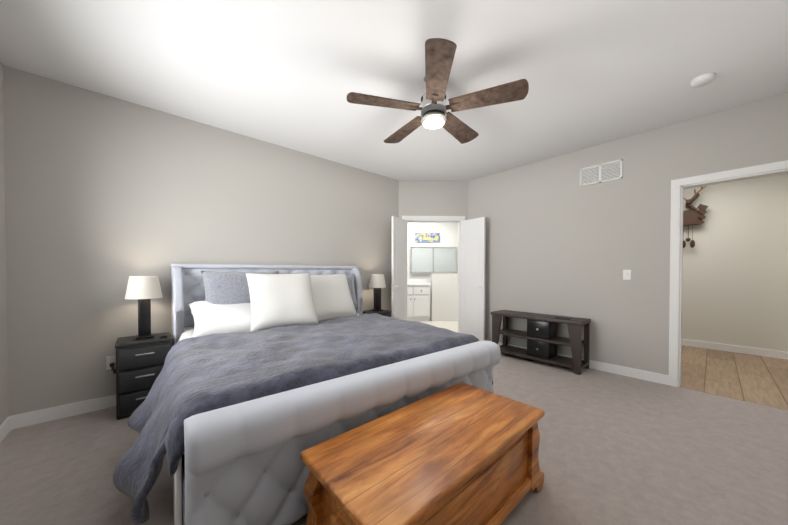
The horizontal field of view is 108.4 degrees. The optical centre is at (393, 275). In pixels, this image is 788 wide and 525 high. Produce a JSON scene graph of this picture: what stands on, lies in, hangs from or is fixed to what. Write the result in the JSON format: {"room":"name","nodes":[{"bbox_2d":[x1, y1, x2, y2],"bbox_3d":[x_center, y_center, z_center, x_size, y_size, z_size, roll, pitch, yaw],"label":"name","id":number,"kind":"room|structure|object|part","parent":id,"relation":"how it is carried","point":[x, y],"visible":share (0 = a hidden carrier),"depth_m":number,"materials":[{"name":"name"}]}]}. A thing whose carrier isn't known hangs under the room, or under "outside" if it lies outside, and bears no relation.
{"room":"bedroom","nodes":[
{"label":"bedroom","id":0,"kind":"room"},
{"bbox_2d":[0,62,8,424],"bbox_3d":[-1.374,-0.177,0.317,0.120,2.710,4.700,-1,1,-42],"label":"wall","id":1,"kind":"structure","parent":0,"point":[4,413],"depth_m":2.07,"materials":[{"name":"grey paint"}]},
{"bbox_2d":[0,415,12,442],"bbox_3d":[-1.333,1.127,0.390,0.015,0.100,4.670,-1,1,-42],"label":"baseboard","id":2,"kind":"structure","parent":1,"relation":"attached to","point":[8,424],"depth_m":2.05,"materials":[{"name":"white wood"}]},
{"bbox_2d":[3,65,398,415],"bbox_3d":[-1.472,-0.217,3.454,4.140,2.710,0.120,-1,1,-42],"label":"wall","id":3,"kind":"structure","parent":0,"point":[106,196],"depth_m":2.53,"materials":[{"name":"grey paint"}]},
{"bbox_2d":[13,394,115,428],"bbox_3d":[-1.390,1.088,3.453,3.940,0.100,0.015,-1,1,-42],"label":"baseboard","id":4,"kind":"structure","parent":3,"relation":"attached to","point":[58,412],"depth_m":2.30,"materials":[{"name":"white wood"}]},
{"bbox_2d":[106,355,115,369],"bbox_3d":[-2.473,0.760,2.492,0.072,0.116,0.006,-1,1,-42],"label":"electrical outlet plate","id":5,"kind":"object","parent":3,"relation":"attached to","point":[110,359],"visible":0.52,"depth_m":2.48,"materials":[{"name":"white plastic"}]},
{"bbox_2d":[110,363,115,373],"bbox_3d":[-2.441,0.809,2.493,0.077,0.088,0.037,-1,1,-42],"label":"cord","id":6,"kind":"object","parent":5,"relation":"attached to","point":[112,367],"visible":0.58,"depth_m":2.47,"materials":[{"name":"black plastic"}]},
{"bbox_2d":[0,353,787,524],"bbox_3d":[0.461,1.207,1.966,5.190,0.100,5.100,-1,1,-42],"label":"floor carpet","id":7,"kind":"object","parent":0,"point":[616,449],"depth_m":1.78,"materials":[{"name":"grey carpet"}]},
{"bbox_2d":[115,332,171,419],"bbox_3d":[-2.168,0.846,2.473,0.358,0.610,0.341,-1,1,-42],"label":"nightstand","id":8,"kind":"object","parent":7,"relation":"on","point":[139,364],"visible":0.62,"depth_m":2.32,"materials":[{"name":"black wood"}]},
{"bbox_2d":[125,276,162,338],"bbox_3d":[-2.182,0.272,2.482,0.250,0.534,0.250,-1,1,-42],"label":"lamp","id":9,"kind":"object","parent":8,"relation":"on","point":[144,290],"visible":1,"depth_m":2.43,"materials":[{"name":"black"}]},
{"bbox_2d":[113,264,500,524],"bbox_3d":[-0.661,0.519,2.514,2.523,1.262,2.338,-1,1,-39],"label":"bed","id":10,"kind":"object","parent":7,"relation":"on","point":[267,376],"visible":0.94,"depth_m":1.55,"materials":[{"name":"grey fabric"}]},
{"bbox_3d":[-1.443,0.947,1.933,0.070,0.300,2.029,-1,1,-39],"label":"rail","id":11,"kind":"part","parent":10,"relation":"part of","materials":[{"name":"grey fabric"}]},
{"bbox_2d":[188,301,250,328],"bbox_3d":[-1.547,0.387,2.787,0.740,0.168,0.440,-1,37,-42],"label":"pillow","id":12,"kind":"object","parent":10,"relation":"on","point":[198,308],"depth_m":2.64,"materials":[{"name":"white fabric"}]},
{"bbox_2d":[191,304,250,336],"bbox_3d":[-1.459,0.409,2.678,0.740,0.178,0.420,-1,25,-37],"label":"pillow","id":13,"kind":"object","parent":10,"relation":"on","point":[208,318],"depth_m":2.53,"materials":[{"name":"white fabric"}]},
{"bbox_2d":[201,271,278,303],"bbox_3d":[-1.550,0.174,2.948,0.740,0.460,0.191,-1,-13,-41],"label":"pillow","id":14,"kind":"object","parent":10,"relation":"on","point":[221,287],"depth_m":2.78,"materials":[{"name":"fabric"}]},
{"bbox_2d":[178,314,359,341],"bbox_3d":[-0.669,0.680,2.530,2.013,0.369,1.988,-1,1,-39],"label":"sheet","id":15,"kind":"object","parent":10,"relation":"on","point":[305,332],"depth_m":2.45,"materials":[{"name":"white fabric"}]},
{"bbox_2d":[246,273,318,331],"bbox_3d":[-1.073,0.232,2.755,0.620,0.600,0.179,0,-29,-34],"label":"pillow","id":16,"kind":"object","parent":10,"relation":"on","point":[278,301],"depth_m":2.66,"materials":[{"name":"white fabric"}]},
{"bbox_2d":[310,273,356,320],"bbox_3d":[-0.755,0.235,3.269,0.640,0.580,0.177,-1,-26,-43],"label":"pillow","id":17,"kind":"object","parent":10,"relation":"on","point":[332,298],"depth_m":3.21,"materials":[{"name":"white fabric"}]},
{"bbox_3d":[0.007,0.832,1.696,2.020,0.586,0.218,-1,1,-39],"label":"footboard","id":18,"kind":"part","parent":10,"relation":"part of","materials":[{"name":"grey fabric"}]},
{"bbox_2d":[346,274,357,307],"bbox_3d":[-0.784,0.206,3.591,0.700,0.460,0.189,-1,-13,-36],"label":"pillow","id":19,"kind":"object","parent":10,"relation":"on","point":[352,279],"depth_m":3.72,"materials":[{"name":"fabric"}]},
{"bbox_2d":[363,310,391,316],"bbox_3d":[-0.271,0.824,4.159,0.363,0.610,0.341,-1,1,-42],"label":"nightstand","id":20,"kind":"object","parent":7,"relation":"on","point":[385,313],"visible":0.12,"depth_m":4.11,"materials":[{"name":"black wood"}]},
{"bbox_2d":[369,274,385,310],"bbox_3d":[-0.246,0.251,4.202,0.250,0.534,0.250,-1,1,-42],"label":"lamp","id":21,"kind":"object","parent":20,"relation":"on","point":[377,282],"visible":1,"depth_m":4.15,"materials":[{"name":"black"}]},
{"bbox_2d":[300,382,544,524],"bbox_3d":[0.208,0.940,1.336,1.229,0.450,0.530,-1,1,-42],"label":"chest","id":22,"kind":"object","parent":7,"relation":"on","point":[461,453],"visible":1,"depth_m":1.16,"materials":[{"name":"brown wood"}]},
{"bbox_2d":[491,310,590,374],"bbox_3d":[1.895,0.829,3.771,0.362,0.610,1.130,-1,1,-42],"label":"console","id":23,"kind":"object","parent":7,"relation":"on","point":[541,337],"visible":0.94,"depth_m":3.60,"materials":[{"name":"brown wood"}]},
{"bbox_2d":[0,0,787,180],"bbox_3d":[0.325,-1.628,3.950,7.870,0.100,8.500,-1,1,-42],"label":"ceiling","id":24,"kind":"structure","parent":0,"point":[290,74],"depth_m":2.08,"materials":[{"name":"white paint"}]},
{"bbox_2d":[347,38,528,143],"bbox_3d":[0.319,-1.379,2.278,1.295,0.354,1.301,-1,1,-42],"label":"ceiling fan","id":25,"kind":"object","parent":24,"relation":"hanging from","point":[439,59],"visible":1,"depth_m":2.10,"materials":[{"name":"brown wood"}]},
{"bbox_2d":[690,73,715,87],"bbox_3d":[2.438,-1.538,2.243,0.136,0.035,0.136,-1,1,-42],"label":"smoke detector","id":26,"kind":"object","parent":24,"relation":"attached to","point":[702,80],"visible":1,"depth_m":2.22,"materials":[{"name":"white plastic"}]},
{"bbox_2d":[407,222,457,316],"bbox_3d":[0.568,-0.251,6.187,3.912,2.710,2.600,0,1,-2],"label":"wall","id":27,"kind":"structure","parent":0,"point":[448,231],"depth_m":7.38,"materials":[{"name":"white paint"}]},
{"bbox_2d":[415,233,439,241],"bbox_3d":[0.870,-0.986,7.357,0.650,0.250,0.019,0,1,-2],"label":"picture","id":28,"kind":"object","parent":27,"relation":"attached to","point":[427,237],"visible":0.86,"depth_m":7.35},
{"bbox_2d":[411,247,456,272],"bbox_3d":[1.021,-0.398,7.320,1.190,0.675,0.030,0,1,-2],"label":"upper cabinet","id":29,"kind":"object","parent":27,"relation":"attached to","point":[433,260],"depth_m":7.32,"materials":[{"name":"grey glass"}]},
{"bbox_2d":[399,180,467,219],"bbox_3d":[0.661,-0.234,4.829,1.172,2.710,0.120,0,1,-2],"label":"wall","id":30,"kind":"structure","parent":0,"point":[433,198],"depth_m":4.76,"materials":[{"name":"grey paint"}]},
{"bbox_2d":[391,216,406,319],"bbox_3d":[0.100,0.105,4.512,0.444,2.020,0.201,-1,1,-42],"label":"door leaf","id":31,"kind":"structure","parent":30,"relation":"in","point":[399,268],"depth_m":4.47,"materials":[{"name":"white wood"}]},
{"bbox_2d":[402,216,464,332],"bbox_3d":[0.661,0.061,4.825,1.060,2.120,0.135,0,1,-2],"label":"door frame","id":32,"kind":"structure","parent":30,"relation":"attached to","point":[458,219],"depth_m":4.78,"materials":[{"name":"white wood"}]},
{"bbox_2d":[460,217,485,340],"bbox_3d":[1.256,0.104,4.562,0.128,2.020,0.457,-1,1,-42],"label":"door leaf","id":33,"kind":"structure","parent":30,"relation":"in","point":[472,277],"depth_m":4.54,"materials":[{"name":"white wood"}]},
{"bbox_2d":[416,317,787,409],"bbox_3d":[2.155,1.175,4.360,4.408,0.103,9.030,-1,1,-42],"label":"floor","id":34,"kind":"structure","parent":0,"point":[760,380],"depth_m":3.27,"materials":[{"name":"brown wood"}]},
{"bbox_2d":[407,279,430,320],"bbox_3d":[0.436,0.593,7.001,0.860,1.000,0.586,0,1,-2],"label":"bathroom vanity","id":35,"kind":"object","parent":34,"relation":"on","point":[418,299],"visible":0.71,"depth_m":6.73,"materials":[{"name":"white wood"}]},
{"bbox_2d":[431,274,457,320],"bbox_3d":[1.266,0.525,6.869,0.730,1.140,0.140,0,1,-2],"label":"wall","id":36,"kind":"structure","parent":34,"relation":"on","point":[444,297],"depth_m":6.80,"materials":[{"name":"white paint"}]},
{"bbox_2d":[468,92,787,374],"bbox_3d":[2.595,-0.216,3.363,0.120,2.710,3.980,-1,1,-42],"label":"wall","id":37,"kind":"structure","parent":0,"point":[560,241],"depth_m":3.34,"materials":[{"name":"grey paint"}]},
{"bbox_2d":[485,339,668,384],"bbox_3d":[2.056,1.083,3.883,0.015,0.100,2.450,-1,1,-42],"label":"baseboard","id":38,"kind":"structure","parent":37,"relation":"attached to","point":[616,369],"depth_m":3.22,"materials":[{"name":"white wood"}]},
{"bbox_2d":[580,159,622,186],"bbox_3d":[2.465,-1.221,3.395,0.013,0.220,0.420,-1,1,-42],"label":"air vent","id":39,"kind":"object","parent":37,"relation":"in","point":[604,172],"visible":1,"depth_m":3.38,"materials":[{"name":"white metal"}]},
{"bbox_2d":[623,270,630,279],"bbox_3d":[2.637,-0.009,3.215,0.016,0.116,0.072,-1,1,-42],"label":"switch plate","id":40,"kind":"object","parent":37,"relation":"attached to","point":[626,274],"visible":1,"depth_m":3.21,"materials":[{"name":"white plastic"}]},
{"bbox_2d":[668,160,787,386],"bbox_3d":[3.283,0.084,2.593,0.150,2.130,1.090,-1,1,-42],"label":"door frame","id":41,"kind":"structure","parent":37,"relation":"attached to","point":[678,186],"depth_m":2.91,"materials":[{"name":"white wood"}]},
{"bbox_2d":[682,173,787,351],"bbox_3d":[4.064,-0.240,5.323,0.120,2.710,4.440,-1,1,-42],"label":"wall","id":42,"kind":"structure","parent":0,"point":[735,277],"depth_m":4.12,"materials":[{"name":"white paint"}]},
{"bbox_2d":[683,186,707,247],"bbox_3d":[4.614,-0.901,4.452,0.200,0.935,0.422,-1,1,-42],"label":"cuckoo clock","id":43,"kind":"object","parent":42,"relation":"attached to","point":[695,216],"visible":0.83,"depth_m":4.39,"materials":[{"name":"brown wood"}]},
{"bbox_2d":[682,339,787,358],"bbox_3d":[4.646,1.080,4.078,0.685,0.100,5.300,-1,1,-42],"label":"baseboard","id":44,"kind":"structure","parent":42,"relation":"attached to","point":[747,350],"depth_m":4.15,"materials":[{"name":"white wood"}]}
]}

